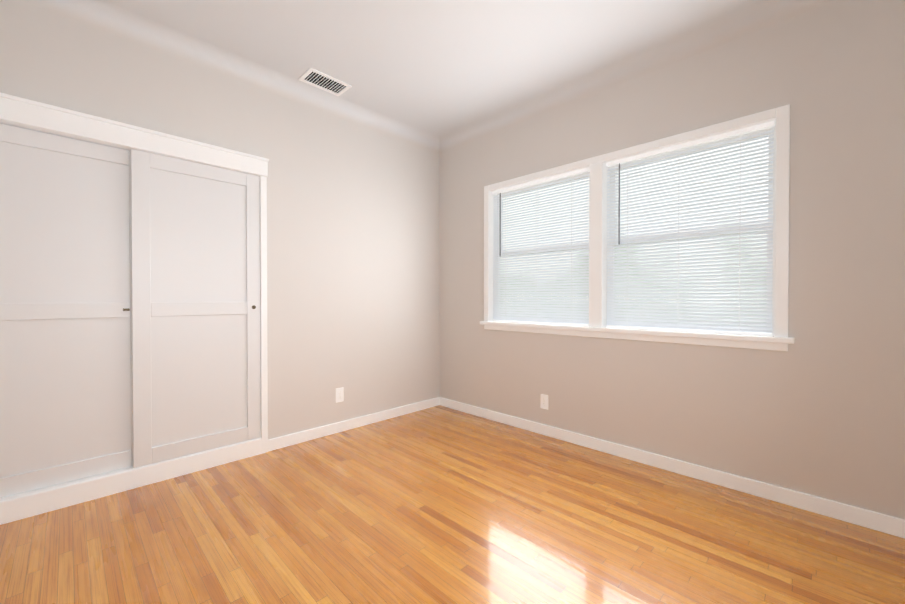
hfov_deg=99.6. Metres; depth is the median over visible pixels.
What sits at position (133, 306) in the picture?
closet
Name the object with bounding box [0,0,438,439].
wall
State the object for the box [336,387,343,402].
outlet
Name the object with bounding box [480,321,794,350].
window sill
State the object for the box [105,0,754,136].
ceiling
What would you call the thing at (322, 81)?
ceiling vent
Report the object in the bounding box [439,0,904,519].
wall
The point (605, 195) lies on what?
liner
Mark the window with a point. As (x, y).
(781, 114)
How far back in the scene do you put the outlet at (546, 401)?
3.07 m
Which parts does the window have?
window sash, glass, glass, window sash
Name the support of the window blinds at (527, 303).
attached to the window
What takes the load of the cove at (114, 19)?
attached to the wall at (353, 259)
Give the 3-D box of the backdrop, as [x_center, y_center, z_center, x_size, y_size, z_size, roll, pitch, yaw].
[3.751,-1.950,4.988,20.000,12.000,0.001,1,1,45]
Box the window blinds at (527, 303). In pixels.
[492,167,589,325]
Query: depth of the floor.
1.76 m
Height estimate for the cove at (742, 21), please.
0.110 m
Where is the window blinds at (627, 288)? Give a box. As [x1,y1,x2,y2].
[606,121,773,335]
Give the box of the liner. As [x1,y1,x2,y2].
[490,118,775,326]
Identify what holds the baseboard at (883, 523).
attached to the wall at (817, 408)
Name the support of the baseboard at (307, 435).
attached to the wall at (353, 259)
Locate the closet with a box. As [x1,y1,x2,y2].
[0,92,268,524]
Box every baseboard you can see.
[268,397,439,451]
[440,397,904,538]
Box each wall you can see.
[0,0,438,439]
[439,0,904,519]
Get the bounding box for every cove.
[19,0,438,153]
[439,0,837,153]
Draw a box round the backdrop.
[500,137,768,325]
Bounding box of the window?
[484,104,789,336]
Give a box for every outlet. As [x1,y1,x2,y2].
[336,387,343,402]
[540,394,547,409]
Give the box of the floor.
[0,405,904,603]
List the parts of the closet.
door, track trim, trim, header trim, door, jamb trim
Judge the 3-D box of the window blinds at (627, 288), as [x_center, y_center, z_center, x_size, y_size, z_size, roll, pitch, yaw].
[1.428,-0.404,2.415,0.918,1.171,0.041,1,1,45]
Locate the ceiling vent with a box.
[298,68,351,95]

